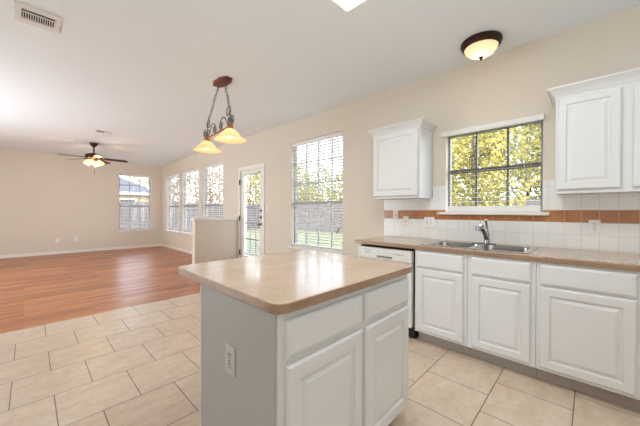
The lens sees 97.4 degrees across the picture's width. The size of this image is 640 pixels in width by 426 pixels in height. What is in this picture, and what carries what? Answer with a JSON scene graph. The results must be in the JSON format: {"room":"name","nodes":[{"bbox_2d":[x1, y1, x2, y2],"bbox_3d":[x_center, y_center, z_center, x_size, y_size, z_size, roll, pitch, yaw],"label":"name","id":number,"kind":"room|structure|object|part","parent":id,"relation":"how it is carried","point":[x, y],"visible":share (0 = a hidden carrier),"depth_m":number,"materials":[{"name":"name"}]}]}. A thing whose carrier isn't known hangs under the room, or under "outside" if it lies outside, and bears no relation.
{"room":"kitchen","nodes":[
{"label":"kitchen","id":0,"kind":"room"},
{"bbox_2d":[0,149,161,254],"bbox_3d":[-7.670,-0.190,7.740,0.150,2.898,5.973,1,1,44],"label":"wall","id":1,"kind":"structure","parent":0,"point":[44,197],"depth_m":8.02,"materials":[{"name":"beige paint"}]},
{"bbox_2d":[0,244,160,258],"bbox_3d":[-7.562,1.117,7.745,0.014,0.084,5.823,1,1,44],"label":"baseboard","id":2,"kind":"structure","parent":1,"relation":"attached to","point":[148,245],"depth_m":8.16,"materials":[{"name":"white wood"}]},
{"bbox_2d":[118,176,151,231],"bbox_3d":[-6.115,-0.330,9.298,0.170,1.853,0.975,1,1,44],"label":"window","id":3,"kind":"structure","parent":1,"relation":"in","point":[129,195],"depth_m":9.30,"materials":[{"name":"grey plastic"}]},
{"bbox_2d":[119,174,149,229],"bbox_3d":[-6.111,-0.349,9.294,0.056,1.805,0.875,1,1,44],"label":"window blind","id":4,"kind":"object","parent":3,"relation":"attached to","point":[129,176],"visible":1,"depth_m":9.31,"materials":[{"name":"white plastic"}]},
{"bbox_3d":[-5.898,-0.322,9.514,0.052,1.740,0.002,1,1,44],"label":"ladder cord","id":5,"kind":"part","parent":4,"relation":"part of","materials":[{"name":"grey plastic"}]},
{"bbox_3d":[-6.099,0.580,9.286,0.120,0.034,0.975,1,1,44],"label":"sill","id":6,"kind":"part","parent":3,"relation":"part of","materials":[{"name":"white"}]},
{"bbox_3d":[-6.158,-0.232,9.340,0.040,0.040,0.835,1,1,44],"label":"meeting rail","id":7,"kind":"part","parent":3,"relation":"part of","materials":[{"name":"grey plastic"}]},
{"bbox_2d":[191,217,238,263],"bbox_3d":[-2.182,0.638,5.907,0.170,1.094,0.984,1,1,44],"label":"wall","id":8,"kind":"structure","parent":0,"point":[213,238],"depth_m":5.82,"materials":[{"name":"beige paint"}]},
{"bbox_2d":[0,0,639,165],"bbox_3d":[-2.806,-1.721,3.139,13.520,0.250,6.123,1,1,44],"label":"ceiling","id":9,"kind":"structure","parent":0,"point":[142,72],"depth_m":2.87,"materials":[{"name":"white paint"}]},
{"bbox_2d":[14,0,60,33],"bbox_3d":[-2.295,-1.583,2.288,0.290,0.012,0.260,1,1,44],"label":"ceiling vent","id":10,"kind":"object","parent":9,"relation":"in","point":[30,15],"visible":1,"depth_m":2.27,"materials":[{"name":"white metal"}]},
{"bbox_2d":[60,142,127,173],"bbox_3d":[-5.218,-1.264,6.507,1.215,0.720,1.263,1,1,44],"label":"ceiling fan","id":11,"kind":"object","parent":9,"relation":"hanging from","point":[94,157],"visible":1,"depth_m":6.50,"materials":[{"name":"brown metal"}]},
{"bbox_3d":[-5.218,-1.166,6.400,0.126,0.137,0.116,1,1,44],"label":"lamp shade","id":12,"kind":"part","parent":11,"relation":"part of","materials":[{"name":"white glass"}]},
{"bbox_3d":[-4.891,-1.260,6.747,0.466,0.050,0.135,0,0,-30],"label":"blade","id":13,"kind":"part","parent":11,"relation":"part of","materials":[{"name":"brown wood"}]},
{"bbox_2d":[94,130,112,133],"bbox_3d":[-4.303,-1.613,5.599,0.170,0.006,0.280,1,1,44],"label":"ceiling vent","id":14,"kind":"object","parent":9,"relation":"in","point":[100,131],"visible":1,"depth_m":5.62,"materials":[{"name":"white metal"}]},
{"bbox_2d":[193,76,245,152],"bbox_3d":[-1.214,-1.195,3.338,0.343,0.796,1.062,0,0,-41],"label":"pendant light","id":15,"kind":"object","parent":9,"relation":"hanging from","point":[228,135],"visible":1,"depth_m":3.30,"materials":[{"name":"yellow glass"}]},
{"bbox_3d":[-1.449,-0.861,3.613,0.344,0.123,0.344,1,1,44],"label":"lamp shade","id":16,"kind":"part","parent":15,"relation":"part of","materials":[{"name":"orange glass"}]},
{"bbox_3d":[-1.346,-1.341,3.530,0.274,0.462,0.021,0,0,38],"label":"chain","id":17,"kind":"part","parent":15,"relation":"part of","materials":[{"name":"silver metal"}]},
{"bbox_3d":[-0.980,-0.857,3.067,0.344,0.123,0.344,1,1,44],"label":"lamp shade","id":18,"kind":"part","parent":15,"relation":"part of","materials":[{"name":"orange glass"}]},
{"bbox_2d":[333,0,365,11],"bbox_3d":[0.421,-1.532,1.447,1.225,0.090,0.635,1,1,44],"label":"ceiling light","id":19,"kind":"object","parent":9,"relation":"attached to","point":[347,5],"visible":1,"depth_m":2.00,"materials":[{"name":"white plastic"}]},
{"bbox_2d":[460,31,502,60],"bbox_3d":[1.487,-1.495,2.597,0.340,0.172,0.340,1,1,44],"label":"dome light","id":20,"kind":"object","parent":9,"relation":"attached to","point":[479,46],"visible":1,"depth_m":2.51,"materials":[{"name":"glass"}]},
{"bbox_3d":[1.487,-1.481,2.597,0.280,0.085,0.280,1,1,44],"label":"lamp shade","id":21,"kind":"part","parent":20,"relation":"part of","materials":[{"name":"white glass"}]},
{"bbox_2d":[0,246,639,425],"bbox_3d":[-2.814,1.252,3.158,13.220,0.100,5.823,1,1,44],"label":"floor","id":22,"kind":"structure","parent":0,"point":[106,337],"depth_m":2.27,"materials":[{"name":"beige tile"}]},
{"bbox_2d":[200,274,408,425],"bbox_3d":[-0.035,0.782,1.523,0.648,0.874,0.953,1,1,44],"label":"kitchen island","id":23,"kind":"object","parent":22,"relation":"on","point":[342,360],"visible":0.89,"depth_m":1.20,"materials":[{"name":"white paint"}]},
{"bbox_3d":[-0.591,0.781,1.405,0.012,0.874,0.012,1,1,44],"label":"corner trim","id":24,"kind":"part","parent":23,"relation":"part of","materials":[{"name":"white paint"}]},
{"bbox_2d":[225,343,234,377],"bbox_3d":[-0.383,0.625,1.192,0.078,0.122,0.010,1,1,44],"label":"wall outlet","id":25,"kind":"object","parent":23,"relation":"attached to","point":[229,350],"visible":1,"depth_m":1.19,"materials":[{"name":"grey plastic"}]},
{"bbox_3d":[-0.371,0.783,1.192,0.600,0.874,0.005,1,1,44],"label":"panel","id":26,"kind":"part","parent":23,"relation":"part of","materials":[{"name":"grey"}]},
{"bbox_2d":[178,250,411,314],"bbox_3d":[-0.131,0.323,1.626,0.956,0.038,1.010,1,1,44],"label":"island countertop","id":27,"kind":"structure","parent":23,"relation":"on","point":[282,283],"depth_m":1.37,"materials":[{"name":"laminate"}]},
{"bbox_3d":[0.039,0.443,1.144,0.020,0.134,0.449,1,1,44],"label":"drawer","id":28,"kind":"part","parent":23,"relation":"part of","materials":[{"name":"white paint"}]},
{"bbox_3d":[0.038,0.826,1.147,0.020,0.576,0.449,1,1,44],"label":"door","id":29,"kind":"part","parent":23,"relation":"part of","materials":[{"name":"white paint"}]},
{"bbox_3d":[0.179,0.739,1.321,0.020,0.784,0.945,1,1,44],"label":"frame","id":30,"kind":"part","parent":23,"relation":"part of","materials":[{"name":"white paint"}]},
{"bbox_3d":[0.359,0.825,1.479,0.020,0.576,0.433,1,1,44],"label":"door","id":31,"kind":"part","parent":23,"relation":"part of","materials":[{"name":"white paint"}]},
{"bbox_3d":[0.360,0.442,1.476,0.020,0.134,0.433,1,1,44],"label":"drawer","id":32,"kind":"part","parent":23,"relation":"part of","materials":[{"name":"white paint"}]},
{"bbox_2d":[358,243,366,256],"bbox_3d":[0.677,0.772,3.347,0.038,0.874,0.689,1,1,44],"label":"end panel","id":33,"kind":"object","parent":22,"relation":"on","point":[359,245],"visible":0.07,"depth_m":3.10,"materials":[{"name":"white paint"}]},
{"bbox_2d":[361,244,417,338],"bbox_3d":[0.895,0.782,3.103,0.585,0.860,0.704,1,1,44],"label":"dishwasher","id":34,"kind":"object","parent":22,"relation":"on","point":[385,253],"visible":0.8,"depth_m":2.73,"materials":[{"name":"white metal"}]},
{"bbox_3d":[0.673,0.418,2.871,0.573,0.110,0.060,1,1,44],"label":"control panel","id":35,"kind":"part","parent":34,"relation":"part of","materials":[{"name":"white plastic"}]},
{"bbox_3d":[0.675,0.785,2.877,0.573,0.615,0.050,1,1,44],"label":"door","id":36,"kind":"part","parent":34,"relation":"part of","materials":[{"name":"white"}]},
{"bbox_2d":[415,249,469,355],"bbox_3d":[1.290,0.779,2.734,0.454,0.872,0.700,1,1,44],"label":"base cabinet","id":37,"kind":"object","parent":22,"relation":"on","point":[441,278],"visible":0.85,"depth_m":2.47,"materials":[{"name":"white paint"}]},
{"bbox_3d":[1.051,0.803,2.492,0.402,0.572,0.020,1,1,44],"label":"door","id":38,"kind":"part","parent":37,"relation":"part of","materials":[{"name":"white paint"}]},
{"bbox_3d":[1.052,0.430,2.490,0.402,0.141,0.020,1,1,44],"label":"false drawer","id":39,"kind":"part","parent":37,"relation":"part of","materials":[{"name":"white paint"}]},
{"bbox_2d":[467,255,536,377],"bbox_3d":[1.618,0.782,2.417,0.452,0.872,0.700,1,1,44],"label":"base cabinet","id":40,"kind":"object","parent":22,"relation":"on","point":[501,311],"visible":0.9,"depth_m":2.15,"materials":[{"name":"white paint"}]},
{"bbox_3d":[1.383,0.433,2.170,0.391,0.141,0.020,1,1,44],"label":"false drawer","id":41,"kind":"part","parent":40,"relation":"part of","materials":[{"name":"white paint"}]},
{"bbox_3d":[1.382,0.806,2.172,0.391,0.572,0.020,1,1,44],"label":"door","id":42,"kind":"part","parent":40,"relation":"part of","materials":[{"name":"white paint"}]},
{"bbox_2d":[536,261,639,411],"bbox_3d":[1.969,0.785,2.079,0.517,0.872,0.700,1,1,44],"label":"base cabinet","id":43,"kind":"object","parent":22,"relation":"on","point":[588,318],"visible":0.92,"depth_m":1.82,"materials":[{"name":"white paint"}]},
{"bbox_3d":[1.727,0.809,1.839,0.461,0.572,0.020,1,1,44],"label":"door","id":44,"kind":"part","parent":43,"relation":"part of","materials":[{"name":"white paint"}]},
{"bbox_3d":[1.728,0.436,1.837,0.461,0.141,0.020,1,1,44],"label":"drawer","id":45,"kind":"part","parent":43,"relation":"part of","materials":[{"name":"white paint"}]},
{"bbox_2d":[162,5,639,257],"bbox_3d":[-0.735,-0.155,5.296,13.520,2.898,0.150,1,1,44],"label":"wall","id":46,"kind":"structure","parent":0,"point":[513,83],"depth_m":3.30,"materials":[{"name":"beige paint"}]},
{"bbox_2d":[165,177,178,232],"bbox_3d":[-4.743,-0.325,9.120,1.180,1.853,0.170,1,1,44],"label":"window","id":47,"kind":"structure","parent":46,"relation":"in","point":[170,206],"depth_m":9.28,"materials":[{"name":"grey"}]},
{"bbox_2d":[167,173,178,229],"bbox_3d":[-4.746,-0.364,9.116,1.120,1.765,0.056,1,1,44],"label":"window blind","id":48,"kind":"object","parent":47,"relation":"attached to","point":[177,174],"visible":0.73,"depth_m":9.12,"materials":[{"name":"white plastic"}]},
{"bbox_3d":[-4.701,-0.339,9.163,1.140,1.825,0.050,1,1,44],"label":"frame","id":49,"kind":"part","parent":47,"relation":"part of","materials":[{"name":"grey"}]},
{"bbox_2d":[161,244,191,253],"bbox_3d":[-2.354,1.137,6.752,8.855,0.084,0.014,1,1,44],"label":"baseboard","id":50,"kind":"structure","parent":46,"relation":"attached to","point":[164,245],"depth_m":8.76,"materials":[{"name":"white wood"}]},
{"bbox_2d":[179,172,180,231],"bbox_3d":[-4.291,-0.334,8.619,0.145,1.825,0.012,1,1,44],"label":"trim","id":51,"kind":"structure","parent":46,"relation":"attached to","point":[179,172],"depth_m":8.61,"materials":[{"name":"beige paint"}]},
{"bbox_2d":[180,171,197,234],"bbox_3d":[-3.743,-0.316,8.154,1.270,1.853,0.170,1,1,44],"label":"window","id":52,"kind":"structure","parent":46,"relation":"in","point":[190,205],"depth_m":8.34,"materials":[{"name":"grey"}]},
{"bbox_3d":[-3.702,-0.330,8.197,1.230,1.825,0.050,1,1,44],"label":"frame","id":53,"kind":"part","parent":52,"relation":"part of","materials":[{"name":"grey"}]},
{"bbox_2d":[182,168,197,230],"bbox_3d":[-3.747,-0.355,8.150,1.210,1.765,0.056,1,1,44],"label":"window blind","id":54,"kind":"object","parent":52,"relation":"attached to","point":[193,170],"visible":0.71,"depth_m":8.18,"materials":[{"name":"white plastic"}]},
{"bbox_2d":[198,167,201,216],"bbox_3d":[-3.240,-0.325,7.603,0.200,1.825,0.012,1,1,44],"label":"trim","id":55,"kind":"structure","parent":46,"relation":"attached to","point":[199,168],"depth_m":7.58,"materials":[{"name":"beige paint"}]},
{"bbox_2d":[205,167,222,216],"bbox_3d":[-2.704,-0.307,7.150,1.180,1.853,0.170,1,1,44],"label":"window","id":56,"kind":"structure","parent":46,"relation":"in","point":[206,202],"depth_m":7.53,"materials":[{"name":"grey"}]},
{"bbox_3d":[-2.663,-0.321,7.193,1.140,1.825,0.050,1,1,44],"label":"frame","id":57,"kind":"part","parent":56,"relation":"part of","materials":[{"name":"grey"}]},
{"bbox_2d":[203,162,222,215],"bbox_3d":[-2.708,-0.346,7.146,1.120,1.765,0.056,1,1,44],"label":"window blind","id":58,"kind":"object","parent":56,"relation":"attached to","point":[221,163],"visible":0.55,"depth_m":7.13,"materials":[{"name":"white plastic"}]},
{"bbox_2d":[238,163,264,257],"bbox_3d":[-1.426,0.100,5.883,0.985,2.174,0.168,1,1,44],"label":"door","id":59,"kind":"structure","parent":46,"relation":"in","point":[258,167],"depth_m":5.96,"materials":[{"name":"white"}]},
{"bbox_2d":[241,171,259,255],"bbox_3d":[-1.452,0.016,5.852,0.620,1.725,0.056,1,1,44],"label":"window blind","id":60,"kind":"object","parent":59,"relation":"attached to","point":[253,172],"visible":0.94,"depth_m":5.84,"materials":[{"name":"white plastic"}]},
{"bbox_2d":[287,141,344,254],"bbox_3d":[-0.063,-0.304,4.598,1.275,1.843,0.170,1,1,44],"label":"window","id":61,"kind":"structure","parent":46,"relation":"in","point":[295,213],"depth_m":4.64,"materials":[{"name":"grey wood"}]},
{"bbox_3d":[-0.022,-0.318,4.641,1.175,1.815,0.050,1,1,44],"label":"frame","id":62,"kind":"part","parent":61,"relation":"part of","materials":[{"name":"grey"}]},
{"bbox_3d":[-0.083,0.601,4.586,1.275,0.034,0.120,1,1,44],"label":"sill","id":63,"kind":"part","parent":61,"relation":"part of","materials":[{"name":"white"}]},
{"bbox_2d":[292,131,342,251],"bbox_3d":[-0.071,-0.323,4.589,1.155,1.795,0.069,1,1,44],"label":"window blind","id":64,"kind":"object","parent":61,"relation":"attached to","point":[337,135],"visible":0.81,"depth_m":4.53,"materials":[{"name":"white plastic"}]},
{"bbox_3d":[-0.175,-0.296,4.699,0.002,1.730,0.052,1,1,44],"label":"ladder cord","id":65,"kind":"part","parent":64,"relation":"part of","materials":[{"name":"white fabric"}]},
{"bbox_3d":[-0.069,0.565,4.600,1.147,0.020,0.048,1,1,44],"label":"rail","id":66,"kind":"part","parent":64,"relation":"part of","materials":[{"name":"white"}]},
{"bbox_3d":[0.041,-0.294,4.490,0.002,1.730,0.052,1,1,44],"label":"ladder cord","id":67,"kind":"part","parent":64,"relation":"part of","materials":[{"name":"white fabric"}]},
{"bbox_3d":[0.265,-0.292,4.273,0.002,1.730,0.052,1,1,44],"label":"ladder cord","id":68,"kind":"part","parent":64,"relation":"part of","materials":[{"name":"white fabric"}]},
{"bbox_3d":[0.268,-0.445,4.225,0.025,1.424,0.003,1,1,44],"label":"pull cord","id":69,"kind":"part","parent":64,"relation":"part of","materials":[{"name":"grey plastic"}]},
{"bbox_3d":[-0.022,-0.170,4.642,1.115,0.040,0.040,1,1,44],"label":"meeting rail","id":70,"kind":"part","parent":61,"relation":"part of","materials":[{"name":"grey"}]},
{"bbox_2d":[393,210,397,218],"bbox_3d":[0.948,0.022,3.539,0.070,0.115,0.020,1,1,44],"label":"light switch","id":71,"kind":"object","parent":46,"relation":"attached to","point":[395,212],"visible":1,"depth_m":3.54,"materials":[{"name":"white plastic"}]},
{"bbox_2d":[367,118,436,199],"bbox_3d":[0.951,-0.580,3.298,0.687,0.825,0.377,1,1,44],"label":"upper cabinet","id":72,"kind":"object","parent":46,"relation":"attached to","point":[402,152],"visible":1,"depth_m":3.14,"materials":[{"name":"white paint"}]},
{"bbox_3d":[0.844,-0.551,3.190,0.557,0.720,0.020,1,1,44],"label":"door","id":73,"kind":"part","parent":72,"relation":"part of","materials":[{"name":"white paint"}]},
{"bbox_3d":[0.853,-0.175,3.200,0.587,0.016,0.002,1,1,44],"label":"light rail","id":74,"kind":"part","parent":72,"relation":"part of","materials":[{"name":"white paint"}]},
{"bbox_3d":[0.952,-0.957,3.295,0.687,0.070,0.377,1,1,44],"label":"crown moulding","id":75,"kind":"part","parent":72,"relation":"part of","materials":[{"name":"white paint"}]},
{"bbox_2d":[403,216,408,225],"bbox_3d":[1.049,0.097,3.442,0.070,0.115,0.020,1,1,44],"label":"light switch","id":76,"kind":"object","parent":46,"relation":"attached to","point":[405,218],"visible":1,"depth_m":3.44,"materials":[{"name":"white plastic"}]},
{"bbox_2d":[424,217,433,227],"bbox_3d":[1.256,0.107,3.242,0.118,0.118,0.020,1,1,44],"label":"wall outlet","id":77,"kind":"object","parent":46,"relation":"attached to","point":[428,221],"visible":1,"depth_m":3.24,"materials":[{"name":"white plastic"}]},
{"bbox_2d":[440,120,548,214],"bbox_3d":[1.733,-0.425,2.861,0.950,0.888,0.170,1,1,44],"label":"window","id":78,"kind":"structure","parent":46,"relation":"in","point":[507,167],"depth_m":2.84,"materials":[{"name":"grey"}]},
{"bbox_2d":[441,113,544,210],"bbox_3d":[1.692,-0.453,2.840,0.904,0.873,0.082,1,1,44],"label":"window blind","id":79,"kind":"object","parent":78,"relation":"attached to","point":[539,117],"visible":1,"depth_m":2.78,"materials":[{"name":"white plastic"}]},
{"bbox_3d":[1.719,-0.044,2.851,0.812,0.055,0.026,1,1,44],"label":"rail","id":80,"kind":"part","parent":79,"relation":"part of","materials":[{"name":"white plastic"}]},
{"bbox_3d":[1.927,-0.427,2.649,0.002,0.816,0.030,1,1,44],"label":"ladder cord","id":81,"kind":"part","parent":79,"relation":"part of","materials":[{"name":"white fabric"}]},
{"bbox_3d":[1.714,0.002,2.846,0.950,0.034,0.120,1,1,44],"label":"sill","id":82,"kind":"part","parent":78,"relation":"part of","materials":[{"name":"white"}]},
{"bbox_3d":[1.775,-0.455,2.904,0.806,0.040,0.040,1,1,44],"label":"meeting rail","id":83,"kind":"part","parent":78,"relation":"part of","materials":[{"name":"grey"}]},
{"bbox_2d":[384,180,639,253],"bbox_3d":[1.897,0.004,2.643,2.945,0.598,0.008,1,1,44],"label":"backsplash","id":84,"kind":"structure","parent":46,"relation":"attached to","point":[566,225],"depth_m":2.51,"materials":[{"name":"tile"}]},
{"bbox_2d":[547,67,639,194],"bbox_3d":[2.313,-0.562,1.978,1.090,0.826,0.382,1,1,44],"label":"upper cabinet","id":85,"kind":"object","parent":46,"relation":"attached to","point":[597,125],"visible":1,"depth_m":2.04,"materials":[{"name":"white paint"}]},
{"bbox_3d":[1.982,-0.531,2.083,0.343,0.705,0.020,1,1,44],"label":"door","id":86,"kind":"part","parent":85,"relation":"part of","materials":[{"name":"white paint"}]},
{"bbox_3d":[2.314,-0.940,1.976,1.090,0.070,0.382,1,1,44],"label":"crown moulding","id":87,"kind":"part","parent":85,"relation":"part of","materials":[{"name":"white paint"}]},
{"bbox_3d":[2.213,-0.157,1.878,0.990,0.016,0.002,1,1,44],"label":"light rail","id":88,"kind":"part","parent":85,"relation":"part of","materials":[{"name":"white paint"}]},
{"bbox_3d":[2.269,-0.529,1.806,0.343,0.705,0.020,1,1,44],"label":"door","id":89,"kind":"part","parent":85,"relation":"part of","materials":[{"name":"white paint"}]},
{"bbox_2d":[588,220,600,233],"bbox_3d":[2.242,0.114,2.296,0.070,0.115,0.010,1,1,44],"label":"wall outlet","id":90,"kind":"object","parent":46,"relation":"attached to","point":[594,225],"visible":1,"depth_m":2.29,"materials":[{"name":"white plastic"}]},
{"label":"outside","id":91,"kind":"structure","parent":0,"visible":0},
{"bbox_2d":[247,228,341,255],"bbox_3d":[-3.962,1.283,24.693,80.000,0.200,90.000,1,1,44],"label":"ground","id":92,"kind":"structure","parent":91,"point":[303,241],"depth_m":13.42,"materials":[{"name":"green plant"}]},
{"bbox_2d":[120,177,148,201],"bbox_3d":[-18.524,-1.328,18.523,8.600,5.019,11.900,1,1,44],"label":"house","id":93,"kind":"structure","parent":92,"relation":"on","point":[124,191],"depth_m":19.11,"materials":[{"name":"beige"}]},
{"bbox_2d":[128,176,191,202],"bbox_3d":[-17.234,-4.349,30.326,6.495,10.923,6.358,1,1,44],"label":"leafy tree","id":94,"kind":"object","parent":92,"relation":"on","point":[141,180],"visible":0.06,"depth_m":29.49,"materials":[{"name":"grey plant"}]},
{"bbox_2d":[120,201,259,231],"bbox_3d":[-10.665,0.289,15.265,0.150,1.870,19.130,1,1,44],"label":"wooden fence","id":95,"kind":"object","parent":92,"relation":"on","point":[123,210],"visible":0.12,"depth_m":16.06,"materials":[{"name":"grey wood"}]},
{"bbox_2d":[187,165,222,203],"bbox_3d":[-14.358,-3.638,36.805,7.112,9.438,7.203,1,1,44],"label":"leafy tree","id":96,"kind":"object","parent":92,"relation":"on","point":[214,198],"visible":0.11,"depth_m":35.52,"materials":[{"name":"grey plant"}]},
{"bbox_2d":[217,172,259,204],"bbox_3d":[-8.693,-3.039,32.645,6.371,8.324,6.346,1,1,44],"label":"leafy tree","id":97,"kind":"object","parent":92,"relation":"on","point":[248,177],"visible":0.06,"depth_m":31.69,"materials":[{"name":"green plant"}]},
{"bbox_2d":[247,173,298,204],"bbox_3d":[-4.593,-2.256,28.005,5.491,6.840,5.413,0,0,35],"label":"leafy tree","id":98,"kind":"object","parent":92,"relation":"on","point":[253,175],"visible":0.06,"depth_m":27.34,"materials":[{"name":"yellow plant"}]},
{"bbox_2d":[297,159,336,204],"bbox_3d":[-0.999,-1.728,23.998,5.020,5.855,5.070,1,1,44],"label":"leafy tree","id":99,"kind":"object","parent":92,"relation":"on","point":[299,159],"visible":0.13,"depth_m":23.13,"materials":[{"name":"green plant"}]},
{"bbox_2d":[327,164,341,200],"bbox_3d":[3.034,-1.515,20.690,5.055,5.494,4.961,1,1,44],"label":"leafy tree","id":100,"kind":"object","parent":92,"relation":"on","point":[341,164],"visible":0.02,"depth_m":20.78,"materials":[{"name":"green plant"}]},
{"bbox_2d":[297,198,540,231],"bbox_3d":[4.002,0.330,15.012,27.105,1.870,0.150,1,1,44],"label":"wooden fence","id":101,"kind":"object","parent":92,"relation":"on","point":[528,203],"visible":0.14,"depth_m":18.43,"materials":[{"name":"brown wood"}]},
{"bbox_2d":[452,132,506,199],"bbox_3d":[7.490,-3.316,15.777,5.118,9.178,5.139,0,0,-23],"label":"leafy tree","id":102,"kind":"object","parent":92,"relation":"on","point":[461,189],"visible":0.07,"depth_m":14.76,"materials":[{"name":"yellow plant"}]},
{"bbox_2d":[452,125,534,205],"bbox_3d":[5.478,-1.777,9.882,3.331,6.165,3.288,1,1,44],"label":"leafy tree","id":103,"kind":"object","parent":92,"relation":"on","point":[470,179],"visible":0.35,"depth_m":9.42,"materials":[{"name":"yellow plant"}]},
{"bbox_2d":[466,126,540,201],"bbox_3d":[14.514,-4.934,19.434,8.878,12.404,9.102,0,0,-25],"label":"leafy tree","id":104,"kind":"object","parent":92,"relation":"on","point":[532,133],"visible":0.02,"depth_m":19.37,"materials":[{"name":"yellow green leaves"},{"name":"grey bark"}]},
{"bbox_2d":[512,123,540,203],"bbox_3d":[11.418,-3.183,12.089,5.242,8.980,5.170,1,1,44],"label":"leafy tree","id":105,"kind":"object","parent":92,"relation":"on","point":[538,137],"visible":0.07,"depth_m":12.72,"materials":[{"name":"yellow plant"}]},
{"bbox_3d":[2.431,0.789,1.632,0.762,0.872,0.700,1,1,44],"label":"base cabinet","id":106,"kind":"object","parent":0,"visible":0},
{"bbox_2d":[355,236,639,271],"bbox_3d":[1.670,0.324,2.368,2.885,0.038,0.714,1,1,44],"label":"countertop","id":107,"kind":"structure","parent":106,"relation":"on","point":[590,258],"depth_m":2.13,"materials":[{"name":"laminate"}]},
{"bbox_2d":[420,240,538,253],"bbox_3d":[1.445,0.383,2.582,0.835,0.171,0.550,1,1,44],"label":"sink","id":108,"kind":"object","parent":107,"relation":"in","point":[444,243],"visible":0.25,"depth_m":2.58,"materials":[{"name":"silver metal"}]},
{"bbox_3d":[1.279,0.382,2.691,0.371,0.170,0.401,1,1,44],"label":"bowl","id":109,"kind":"part","parent":108,"relation":"part of","materials":[{"name":"silver metal"}]},
{"bbox_3d":[1.568,0.385,2.411,0.346,0.170,0.401,1,1,44],"label":"bowl","id":110,"kind":"part","parent":108,"relation":"part of","materials":[{"name":"silver metal"}]},
{"bbox_2d":[472,219,495,243],"bbox_3d":[1.524,0.179,2.665,0.210,0.235,0.257,1,1,44],"label":"kitchen faucet","id":111,"kind":"object","parent":107,"relation":"on","point":[479,227],"visible":1,"depth_m":2.69,"materials":[{"name":"grey metal"}]},
{"bbox_3d":[1.560,0.192,2.674,0.171,0.157,0.043,0,0,-40],"label":"spout","id":112,"kind":"part","parent":111,"relation":"part of","materials":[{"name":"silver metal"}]},
{"bbox_3d":[1.607,0.129,2.712,0.036,0.135,0.054,1,1,44],"label":"lever","id":113,"kind":"part","parent":111,"relation":"part of","materials":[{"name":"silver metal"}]}
]}

